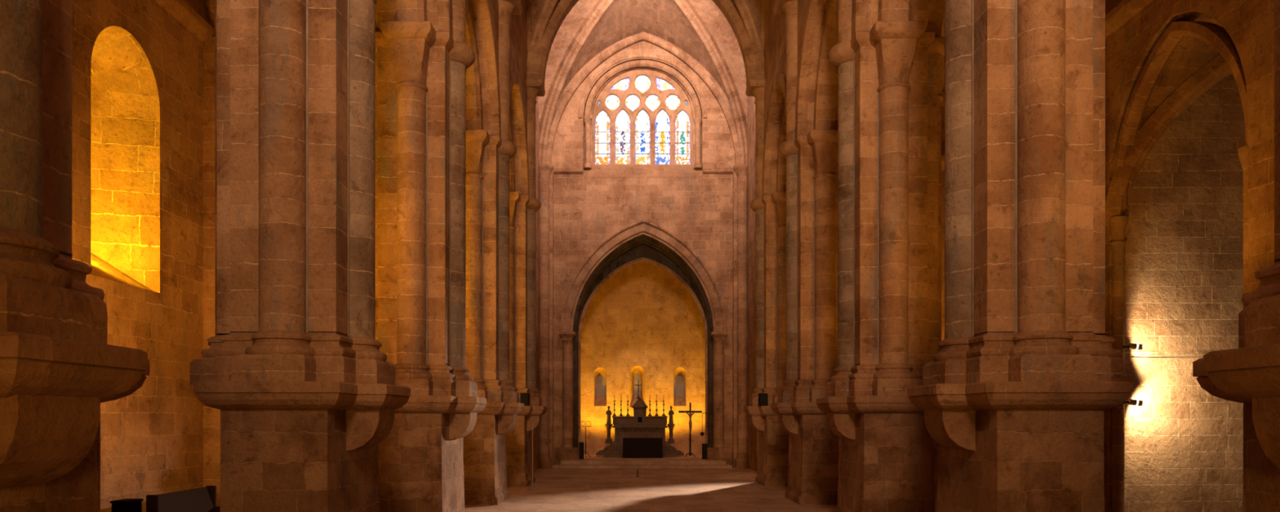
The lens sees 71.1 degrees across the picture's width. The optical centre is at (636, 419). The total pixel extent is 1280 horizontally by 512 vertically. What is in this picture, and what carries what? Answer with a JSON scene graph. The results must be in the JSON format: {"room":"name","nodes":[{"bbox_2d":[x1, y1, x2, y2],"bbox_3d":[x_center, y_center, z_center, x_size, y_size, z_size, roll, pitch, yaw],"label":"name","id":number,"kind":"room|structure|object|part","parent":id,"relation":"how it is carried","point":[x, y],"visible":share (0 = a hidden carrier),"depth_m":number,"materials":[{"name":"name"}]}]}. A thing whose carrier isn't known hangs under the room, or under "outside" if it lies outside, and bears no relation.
{"room":"church","nodes":[
{"label":"church","id":0,"kind":"room"},
{"bbox_2d":[71,0,221,511],"bbox_3d":[-9.380,-4.400,13.750,2.300,13.400,39.500,0,0,0],"label":"wall","id":1,"kind":"structure","parent":0,"point":[157,438],"depth_m":16.82,"materials":[{"name":"stone"}]},
{"bbox_2d":[90,26,159,293],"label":"window","id":2,"kind":"structure","parent":1,"relation":"in","point":[125,107],"depth_m":16.41,"materials":[{"name":"stone"}]},
{"bbox_3d":[-9.680,-2.875,15.550,1.700,1.150,2.100,0,0,0],"label":"sloping sill","id":3,"kind":"part","parent":2,"relation":"part of","materials":[{"name":"stone"}]},
{"bbox_3d":[-8.730,-7.855,13.700,0.200,0.350,39.400,0,0,0],"label":"cornice","id":4,"kind":"part","parent":1,"relation":"part of","materials":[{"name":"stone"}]},
{"bbox_2d":[204,0,377,31],"bbox_3d":[-7.047,-9.198,15.519,4.166,3.015,32.962,0,0,0],"label":"ceiling","id":5,"kind":"structure","parent":0,"point":[210,4],"depth_m":18.35,"materials":[{"name":"stone"}]},
{"bbox_2d":[376,0,545,198],"bbox_3d":[-4.235,-12.965,13.240,1.890,10.470,38.480,0,0,0],"label":"wall","id":6,"kind":"structure","parent":0,"point":[500,97],"depth_m":24.40,"materials":[{"name":"stone"}]},
{"bbox_3d":[-3.860,-9.327,15.450,0.240,3.194,5.520,0,0,0],"label":"arch moulding","id":7,"kind":"part","parent":6,"relation":"part of","materials":[{"name":"stone"}]},
{"bbox_3d":[-3.860,-9.327,21.950,0.240,3.194,5.520,0,0,0],"label":"arch moulding","id":8,"kind":"part","parent":6,"relation":"part of","materials":[{"name":"stone"}]},
{"bbox_3d":[-3.860,-9.327,28.450,0.240,3.194,5.520,0,0,0],"label":"arch moulding","id":9,"kind":"part","parent":6,"relation":"part of","materials":[{"name":"stone"}]},
{"bbox_2d":[533,96,539,470],"bbox_3d":[-5.080,-8.450,37.740,0.900,21.500,10.520,0,0,0],"label":"wall","id":10,"kind":"structure","parent":0,"point":[535,432],"depth_m":41.56,"materials":[{"name":"stone"}]},
{"bbox_2d":[580,260,705,454],"bbox_3d":[0.320,-4.000,49.600,8.400,12.600,1.200,0,0,0],"label":"wall","id":11,"kind":"structure","parent":0,"point":[642,323],"depth_m":49.00,"materials":[{"name":"stone"}]},
{"bbox_2d":[537,31,748,467],"bbox_3d":[0.320,-8.450,43.315,12.000,21.500,2.370,0,0,0],"label":"wall","id":12,"kind":"structure","parent":0,"point":[700,224],"depth_m":43.00,"materials":[{"name":"stone"}]},
{"bbox_2d":[578,53,706,177],"bbox_3d":[0.300,-14.525,43.390,6.120,5.970,0.980,0,0,0],"label":"window","id":13,"kind":"structure","parent":12,"relation":"in","point":[642,119],"depth_m":43.60,"materials":[{"name":"stone"}]},
{"bbox_3d":[-1.650,-13.745,43.758,0.774,2.703,0.015,0,0,0],"label":"lancet pane","id":14,"kind":"part","parent":13,"relation":"part of","materials":[{"name":"glass"}]},
{"bbox_3d":[-1.170,-15.408,43.758,0.771,0.852,0.015,0,0,0],"label":"roundel pane","id":15,"kind":"part","parent":13,"relation":"part of","materials":[{"name":"white glass"}]},
{"bbox_3d":[-0.840,-16.330,43.758,1.060,0.714,0.015,0,0,0],"label":"spandrel pane","id":16,"kind":"part","parent":13,"relation":"part of","materials":[{"name":"glass"}]},
{"bbox_3d":[-0.670,-13.765,43.758,0.774,2.744,0.015,0,0,0],"label":"lancet pane","id":17,"kind":"part","parent":13,"relation":"part of","materials":[{"name":"multicoloured glass"}]},
{"bbox_3d":[-0.190,-15.408,43.758,0.771,0.852,0.015,0,0,0],"label":"roundel pane","id":18,"kind":"part","parent":13,"relation":"part of","materials":[{"name":"white glass"}]},
{"bbox_3d":[0.300,-16.320,43.758,0.845,0.938,0.015,0,0,0],"label":"roundel pane","id":19,"kind":"part","parent":13,"relation":"part of","materials":[{"name":"white glass"}]},
{"bbox_3d":[0.300,-13.765,43.758,0.774,2.744,0.015,0,0,0],"label":"lancet pane","id":20,"kind":"part","parent":13,"relation":"part of","materials":[{"name":"multicoloured glass"}]},
{"bbox_3d":[0.300,-11.950,43.315,5.710,0.820,0.610,0,0,0],"label":"sloping sill","id":21,"kind":"part","parent":13,"relation":"part of","materials":[{"name":"stone"}]},
{"bbox_3d":[0.300,-15.980,42.960,6.120,3.060,0.120,0,0,0],"label":"hood mould","id":22,"kind":"part","parent":13,"relation":"part of","materials":[{"name":"stone"}]},
{"bbox_3d":[0.790,-15.408,43.758,0.771,0.852,0.015,0,0,0],"label":"roundel pane","id":23,"kind":"part","parent":13,"relation":"part of","materials":[{"name":"white glass"}]},
{"bbox_3d":[1.270,-13.765,43.758,0.774,2.744,0.015,0,0,0],"label":"lancet pane","id":24,"kind":"part","parent":13,"relation":"part of","materials":[{"name":"multicoloured glass"}]},
{"bbox_3d":[1.440,-16.330,43.758,1.060,0.714,0.015,0,0,0],"label":"spandrel pane","id":25,"kind":"part","parent":13,"relation":"part of","materials":[{"name":"glass"}]},
{"bbox_3d":[1.770,-15.408,43.758,0.771,0.852,0.015,0,0,0],"label":"roundel pane","id":26,"kind":"part","parent":13,"relation":"part of","materials":[{"name":"white glass"}]},
{"bbox_3d":[2.250,-13.745,43.758,0.774,2.703,0.015,0,0,0],"label":"lancet pane","id":27,"kind":"part","parent":13,"relation":"part of","materials":[{"name":"multicoloured glass"}]},
{"bbox_3d":[0.320,-6.833,42.910,7.920,5.386,0.220,0,0,0],"label":"hood mould","id":28,"kind":"part","parent":12,"relation":"part of","materials":[{"name":"stone"}]},
{"bbox_2d":[537,0,748,164],"bbox_3d":[0.320,-15.789,37.725,10.424,7.658,11.066,0,0,0],"label":"ceiling","id":29,"kind":"structure","parent":0,"point":[699,28],"depth_m":41.70,"materials":[{"name":"stone"}]},
{"bbox_2d":[578,244,707,444],"bbox_3d":[0.320,-4.175,44.670,8.400,12.250,0.460,0,0,0],"label":"arch","id":30,"kind":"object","parent":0,"point":[642,252],"depth_m":44.49,"materials":[{"name":"stone"}]},
{"bbox_2d":[560,454,726,464],"bbox_3d":[0.320,2.125,45.675,7.800,0.350,7.050,0,0,0],"label":"floor","id":31,"kind":"structure","parent":0,"point":[593,460],"depth_m":42.16,"materials":[{"name":"beige stone"}]},
{"bbox_2d":[578,442,583,458],"bbox_3d":[-2.700,1.540,43.896,0.220,0.820,0.308,0,0,0],"label":"loudspeaker","id":32,"kind":"object","parent":31,"relation":"on","point":[580,444],"visible":0.8,"depth_m":43.74,"materials":[{"name":"black plastic"}]},
{"bbox_2d":[579,442,582,458],"bbox_3d":[-2.700,1.540,43.746,0.180,0.780,0.008,0,0,0],"label":"grille","id":33,"kind":"object","parent":32,"relation":"attached to","point":[580,443],"depth_m":43.74,"materials":[{"name":"black metal"}]},
{"bbox_2d":[580,421,591,457],"bbox_3d":[-2.610,1.015,46.074,0.640,1.853,0.473,0,0,0],"label":"music stand","id":34,"kind":"object","parent":31,"relation":"on","point":[585,426],"visible":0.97,"depth_m":45.98,"materials":[{"name":"metal"}]},
{"bbox_2d":[595,399,684,457],"bbox_3d":[0.180,0.440,46.800,4.600,3.020,1.900,0,0,0],"label":"stone altar","id":35,"kind":"object","parent":31,"relation":"on","point":[638,425],"visible":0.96,"depth_m":46.70,"materials":[{"name":"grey stone"}]},
{"bbox_2d":[605,405,611,423],"bbox_3d":[-1.461,-0.223,47.092,0.317,0.945,0.256,0,0,0],"label":"saint statue","id":36,"kind":"object","parent":35,"relation":"on","point":[608,412],"visible":1,"depth_m":47.03,"materials":[{"name":"stone"}]},
{"bbox_2d":[612,394,615,416],"bbox_3d":[-1.169,-0.730,47.320,0.220,1.150,0.220,0,0,0],"label":"candlestick","id":37,"kind":"object","parent":35,"relation":"on","point":[614,401],"visible":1,"depth_m":47.30,"materials":[{"name":"brown metal"}]},
{"bbox_2d":[618,394,622,416],"bbox_3d":[-0.815,-0.730,47.320,0.220,1.150,0.220,0,0,0],"label":"candlestick","id":38,"kind":"object","parent":35,"relation":"on","point":[620,415],"visible":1,"depth_m":47.30,"materials":[{"name":"metal"}]},
{"bbox_2d":[626,394,629,416],"bbox_3d":[-0.460,-0.730,47.320,0.220,1.150,0.220,0,0,0],"label":"candlestick","id":39,"kind":"object","parent":35,"relation":"on","point":[627,415],"visible":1,"depth_m":47.30,"materials":[{"name":"metal"}]},
{"bbox_2d":[634,379,642,399],"bbox_3d":[0.100,-1.580,47.190,0.334,1.020,0.257,0,0,37],"label":"crucifix","id":40,"kind":"object","parent":35,"relation":"on","point":[638,384],"visible":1,"depth_m":47.15,"materials":[{"name":"brown metal"}]},
{"bbox_3d":[0.180,0.020,46.888,0.220,0.260,0.025,0,0,0],"label":"tabernacle door","id":41,"kind":"part","parent":35,"relation":"part of","materials":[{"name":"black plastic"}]},
{"bbox_2d":[648,394,651,416],"bbox_3d":[0.706,-0.730,47.320,0.220,1.150,0.220,0,0,0],"label":"candlestick","id":42,"kind":"object","parent":35,"relation":"on","point":[650,414],"visible":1,"depth_m":47.30,"materials":[{"name":"metal"}]},
{"bbox_2d":[654,394,658,416],"bbox_3d":[1.061,-0.730,47.320,0.220,1.150,0.220,0,0,0],"label":"candlestick","id":43,"kind":"object","parent":35,"relation":"on","point":[656,401],"visible":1,"depth_m":47.30,"materials":[{"name":"metal"}]},
{"bbox_2d":[668,405,674,423],"bbox_3d":[1.821,-0.223,47.092,0.317,0.945,0.256,0,0,0],"label":"saint statue","id":44,"kind":"object","parent":35,"relation":"on","point":[671,412],"visible":1,"depth_m":47.03,"materials":[{"name":"stone"}]},
{"bbox_2d":[622,437,662,457],"bbox_3d":[0.310,1.440,45.350,2.030,0.980,0.800,0,0,0],"label":"altar table","id":45,"kind":"object","parent":31,"relation":"on","point":[633,447],"visible":1,"depth_m":44.99,"materials":[{"name":"brown wood"}]},
{"bbox_2d":[678,402,702,457],"bbox_3d":[2.760,0.543,46.000,1.200,2.786,0.500,0,0,0],"label":"crucifix","id":46,"kind":"object","parent":31,"relation":"on","point":[691,412],"visible":1,"depth_m":45.97,"materials":[{"name":"brown wood"}]},
{"bbox_2d":[702,443,707,458],"bbox_3d":[3.340,1.575,43.896,0.240,0.750,0.308,0,0,0],"label":"loudspeaker","id":47,"kind":"object","parent":31,"relation":"on","point":[704,446],"visible":0.84,"depth_m":43.74,"materials":[{"name":"black plastic"}]},
{"bbox_2d":[702,444,706,458],"bbox_3d":[3.340,1.575,43.746,0.200,0.710,0.008,0,0,0],"label":"grille","id":48,"kind":"object","parent":47,"relation":"attached to","point":[704,446],"depth_m":43.74,"materials":[{"name":"black metal"}]},
{"bbox_2d":[520,0,776,88],"bbox_3d":[0.320,-14.348,15.514,8.755,5.172,33.091,0,0,0],"label":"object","id":49,"kind":"structure","parent":0,"point":[544,18],"depth_m":31.34,"materials":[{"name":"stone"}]},
{"bbox_2d":[464,466,937,511],"bbox_3d":[1.920,2.400,21.750,25.200,0.200,55.500,0,0,0],"label":"floor","id":50,"kind":"structure","parent":0,"point":[734,489],"depth_m":27.42,"materials":[{"name":"beige stone"}]},
{"bbox_2d":[0,0,150,511],"bbox_3d":[-4.610,-2.725,5.300,2.760,10.050,2.700,0,0,0],"label":"pier","id":51,"kind":"object","parent":50,"relation":"on","point":[58,366],"visible":1,"depth_m":5.30,"materials":[{"name":"stone"}]},
{"bbox_3d":[-4.430,-0.290,5.300,2.400,0.340,2.660,0,0,0],"label":"ledge moulding","id":52,"kind":"part","parent":51,"relation":"part of","materials":[{"name":"stone"}]},
{"bbox_3d":[-4.655,-0.955,5.300,1.930,0.330,1.840,0,0,0],"label":"moulding","id":53,"kind":"part","parent":51,"relation":"part of","materials":[{"name":"stone"}]},
{"bbox_2d":[110,498,143,511],"bbox_3d":[-7.760,1.770,13.800,0.460,1.060,0.440,0,0,0],"label":"stool","id":54,"kind":"object","parent":50,"relation":"on","point":[123,504],"visible":1,"depth_m":13.69,"materials":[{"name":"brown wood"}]},
{"bbox_3d":[-7.850,1.790,13.605,0.240,1.020,0.030,0,0,0],"label":"panel","id":55,"kind":"part","parent":54,"relation":"part of","materials":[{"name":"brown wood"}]},
{"bbox_3d":[-7.850,1.790,13.995,0.240,1.020,0.030,0,0,0],"label":"panel","id":56,"kind":"part","parent":54,"relation":"part of","materials":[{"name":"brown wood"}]},
{"bbox_2d":[146,485,220,511],"bbox_3d":[-7.790,1.790,16.200,0.980,1.020,2.200,0,0,0],"label":"wooden bench","id":57,"kind":"object","parent":50,"relation":"on","point":[202,499],"visible":0.89,"depth_m":16.23,"materials":[{"name":"brown wood"}]},
{"bbox_2d":[189,0,410,511],"bbox_3d":[-4.610,-2.725,12.200,2.760,10.050,2.700,0,0,0],"label":"pier","id":58,"kind":"object","parent":50,"relation":"on","point":[299,377],"visible":1,"depth_m":11.42,"materials":[{"name":"stone"}]},
{"bbox_3d":[-4.655,-0.955,12.200,1.930,0.330,1.840,0,0,0],"label":"moulding","id":59,"kind":"part","parent":58,"relation":"part of","materials":[{"name":"stone"}]},
{"bbox_3d":[-4.430,-0.290,12.200,2.400,0.340,2.660,0,0,0],"label":"ledge moulding","id":60,"kind":"part","parent":58,"relation":"part of","materials":[{"name":"stone"}]},
{"bbox_2d":[375,21,486,511],"bbox_3d":[-4.610,-2.725,18.700,2.760,10.050,2.700,0,0,0],"label":"pier","id":61,"kind":"object","parent":50,"relation":"on","point":[420,70],"visible":0.77,"depth_m":17.92,"materials":[{"name":"stone"}]},
{"bbox_3d":[-4.655,-0.955,18.700,1.930,0.330,1.840,0,0,0],"label":"moulding","id":62,"kind":"part","parent":61,"relation":"part of","materials":[{"name":"stone"}]},
{"bbox_3d":[-4.430,-0.290,18.700,2.400,0.340,2.660,0,0,0],"label":"ledge moulding","id":63,"kind":"part","parent":61,"relation":"part of","materials":[{"name":"stone"}]},
{"bbox_2d":[462,128,524,505],"bbox_3d":[-4.610,-2.725,25.200,2.760,10.050,2.700,0,0,0],"label":"pier","id":64,"kind":"object","parent":50,"relation":"on","point":[488,156],"visible":0.44,"depth_m":24.41,"materials":[{"name":"stone"}]},
{"bbox_3d":[-4.655,-0.955,25.200,1.930,0.330,1.840,0,0,0],"label":"moulding","id":65,"kind":"part","parent":64,"relation":"part of","materials":[{"name":"stone"}]},
{"bbox_3d":[-4.430,-0.290,25.200,2.400,0.340,2.660,0,0,0],"label":"ledge moulding","id":66,"kind":"part","parent":64,"relation":"part of","materials":[{"name":"stone"}]},
{"bbox_2d":[506,191,546,486],"bbox_3d":[-4.610,-2.725,31.700,2.760,10.050,2.700,0,0,0],"label":"pier","id":67,"kind":"object","parent":50,"relation":"on","point":[522,208],"visible":0.38,"depth_m":30.92,"materials":[{"name":"stone"}]},
{"bbox_3d":[-4.655,-0.955,31.700,1.930,0.330,1.840,0,0,0],"label":"moulding","id":68,"kind":"part","parent":67,"relation":"part of","materials":[{"name":"stone"}]},
{"bbox_2d":[520,392,529,405],"bbox_3d":[-3.810,-0.675,30.576,0.280,0.430,0.248,0,0,0],"label":"loudspeaker","id":69,"kind":"object","parent":67,"relation":"on","point":[524,397],"visible":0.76,"depth_m":30.45,"materials":[{"name":"black plastic"}]},
{"bbox_2d":[520,393,528,404],"bbox_3d":[-3.810,-0.675,30.456,0.240,0.390,0.008,0,0,0],"label":"grille","id":70,"kind":"object","parent":69,"relation":"attached to","point":[524,397],"depth_m":30.45,"materials":[{"name":"black metal"}]},
{"bbox_3d":[-4.430,-0.290,31.700,2.400,0.340,2.660,0,0,0],"label":"ledge moulding","id":71,"kind":"part","parent":67,"relation":"part of","materials":[{"name":"stone"}]},
{"bbox_2d":[527,422,537,489],"bbox_3d":[-3.410,1.200,29.400,0.340,2.200,0.340,0,0,0],"label":"pole stand","id":72,"kind":"object","parent":50,"relation":"on","point":[532,488],"visible":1,"depth_m":29.39,"materials":[{"name":"metal"}]},
{"bbox_2d":[552,464,732,468],"bbox_3d":[0.270,2.215,41.805,8.300,0.170,0.710,0,0,0],"label":"stone step","id":73,"kind":"structure","parent":50,"relation":"on","point":[554,466],"depth_m":41.45,"materials":[{"name":"beige stone"}]},
{"bbox_2d":[743,191,788,486],"bbox_3d":[5.250,-2.725,31.700,2.760,10.050,2.700,0,0,0],"label":"pier","id":74,"kind":"object","parent":50,"relation":"on","point":[770,210],"visible":0.53,"depth_m":30.92,"materials":[{"name":"stone"}]},
{"bbox_3d":[5.070,-0.290,31.700,2.400,0.340,2.660,0,0,0],"label":"ledge moulding","id":75,"kind":"part","parent":74,"relation":"part of","materials":[{"name":"stone"}]},
{"bbox_2d":[758,393,768,405],"bbox_3d":[4.320,-0.670,30.576,0.290,0.420,0.248,0,0,0],"label":"loudspeaker","id":76,"kind":"object","parent":74,"relation":"on","point":[762,397],"visible":1,"depth_m":30.45,"materials":[{"name":"black plastic"}]},
{"bbox_3d":[5.295,-0.955,31.700,1.930,0.330,1.840,0,0,0],"label":"moulding","id":77,"kind":"part","parent":74,"relation":"part of","materials":[{"name":"stone"}]},
{"bbox_2d":[770,128,839,505],"bbox_3d":[5.250,-2.725,25.200,2.760,10.050,2.700,0,0,0],"label":"pier","id":78,"kind":"object","parent":50,"relation":"on","point":[811,158],"visible":0.63,"depth_m":24.30,"materials":[{"name":"stone"}]},
{"bbox_3d":[5.070,-0.290,25.200,2.400,0.340,2.660,0,0,0],"label":"ledge moulding","id":79,"kind":"part","parent":78,"relation":"part of","materials":[{"name":"stone"}]},
{"bbox_3d":[5.295,-0.955,25.200,1.930,0.330,1.840,0,0,0],"label":"moulding","id":80,"kind":"part","parent":78,"relation":"part of","materials":[{"name":"stone"}]},
{"bbox_2d":[816,21,944,511],"bbox_3d":[5.250,-2.725,18.700,2.760,10.050,2.700,0,0,0],"label":"pier","id":81,"kind":"object","parent":50,"relation":"on","point":[891,75],"visible":0.91,"depth_m":17.92,"materials":[{"name":"stone"}]},
{"bbox_3d":[5.070,-0.290,18.700,2.400,0.340,2.660,0,0,0],"label":"ledge moulding","id":82,"kind":"part","parent":81,"relation":"part of","materials":[{"name":"stone"}]},
{"bbox_3d":[5.295,-0.955,18.700,1.930,0.330,1.840,0,0,0],"label":"moulding","id":83,"kind":"part","parent":81,"relation":"part of","materials":[{"name":"stone"}]},
{"bbox_2d":[906,0,1133,511],"bbox_3d":[5.250,-2.725,12.200,2.760,10.050,2.700,0,0,0],"label":"pier","id":84,"kind":"object","parent":50,"relation":"on","point":[1021,380],"visible":1,"depth_m":11.42,"materials":[{"name":"stone"}]},
{"bbox_3d":[5.070,-0.290,12.200,2.400,0.340,2.660,0,0,0],"label":"ledge moulding","id":85,"kind":"part","parent":84,"relation":"part of","materials":[{"name":"stone"}]},
{"bbox_3d":[5.295,-0.955,12.200,1.930,0.330,1.840,0,0,0],"label":"moulding","id":86,"kind":"part","parent":84,"relation":"part of","materials":[{"name":"stone"}]},
{"bbox_2d":[1192,0,1279,511],"bbox_3d":[5.250,-2.725,5.500,2.760,10.050,2.700,0,0,0],"label":"pier","id":87,"kind":"object","parent":50,"relation":"on","point":[1249,374],"visible":1,"depth_m":5.99,"materials":[{"name":"stone"}]},
{"bbox_3d":[5.070,-0.290,5.500,2.400,0.340,2.660,0,0,0],"label":"ledge moulding","id":88,"kind":"part","parent":87,"relation":"part of","materials":[{"name":"stone"}]},
{"bbox_3d":[5.295,-0.955,5.500,1.930,0.330,1.840,0,0,0],"label":"moulding","id":89,"kind":"part","parent":87,"relation":"part of","materials":[{"name":"stone"}]},
{"bbox_2d":[746,96,758,471],"bbox_3d":[5.720,-8.450,37.740,0.900,21.500,10.520,0,0,0],"label":"wall","id":90,"kind":"structure","parent":0,"point":[753,433],"depth_m":41.10,"materials":[{"name":"stone"}]},
{"bbox_2d":[746,0,928,198],"bbox_3d":[4.875,-12.965,13.240,1.890,10.470,38.480,0,0,0],"label":"wall","id":91,"kind":"structure","parent":0,"point":[797,94],"depth_m":24.40,"materials":[{"name":"stone"}]},
{"bbox_3d":[4.500,-9.327,28.450,0.240,3.194,5.520,0,0,0],"label":"arch moulding","id":92,"kind":"part","parent":91,"relation":"part of","materials":[{"name":"stone"}]},
{"bbox_3d":[4.500,-9.327,21.950,0.240,3.194,5.520,0,0,0],"label":"arch moulding","id":93,"kind":"part","parent":91,"relation":"part of","materials":[{"name":"stone"}]},
{"bbox_3d":[4.500,-9.327,15.450,0.240,3.194,5.520,0,0,0],"label":"arch moulding","id":94,"kind":"part","parent":91,"relation":"part of","materials":[{"name":"stone"}]},
{"bbox_2d":[927,0,944,106],"bbox_3d":[7.687,-9.198,15.519,4.166,3.015,32.962,0,0,0],"label":"ceiling","id":95,"kind":"structure","parent":0,"point":[935,21],"depth_m":18.40,"materials":[{"name":"stone"}]},
{"bbox_2d":[933,0,1274,511],"bbox_3d":[9.280,-4.400,13.750,0.820,13.400,39.500,0,0,0],"label":"wall","id":96,"kind":"structure","parent":0,"point":[1133,28],"depth_m":14.48,"materials":[{"name":"stone"}]},
{"bbox_3d":[9.370,-7.855,13.700,0.200,0.350,39.400,0,0,0],"label":"cornice","id":97,"kind":"part","parent":96,"relation":"part of","materials":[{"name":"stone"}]},
{"bbox_2d":[1105,12,1248,511],"bbox_3d":[11.990,-2.488,15.400,5.349,9.576,5.505,0,0,0],"label":"arch","id":98,"kind":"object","parent":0,"point":[1195,51],"depth_m":17.01,"materials":[{"name":"stone"}]},
{"bbox_2d":[1122,342,1142,350],"bbox_3d":[9.754,-1.425,17.612,0.336,0.151,0.139,0,0,14],"label":"spotlight","id":99,"kind":"object","parent":98,"relation":"attached to","point":[1131,345],"visible":1,"depth_m":17.56,"materials":[{"name":"metal"}]},
{"bbox_2d":[1123,398,1142,406],"bbox_3d":[9.754,-0.325,17.612,0.336,0.151,0.139,0,0,14],"label":"spotlight","id":100,"kind":"object","parent":98,"relation":"attached to","point":[1131,402],"visible":0.97,"depth_m":17.56,"materials":[{"name":"metal"}]},
{"bbox_2d":[1124,73,1246,511],"bbox_3d":[12.245,-2.800,18.210,5.350,10.200,0.580,0,0,0],"label":"wall","id":101,"kind":"structure","parent":0,"point":[1184,233],"depth_m":17.92,"materials":[{"name":"stone"}]},
{"bbox_2d":[1132,355,1203,356],"bbox_3d":[11.355,-1.260,17.885,2.930,0.041,0.034,0,0,0],"label":"power cable","id":102,"kind":"object","parent":101,"relation":"attached to","point":[1132,355],"visible":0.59,"depth_m":17.88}
]}

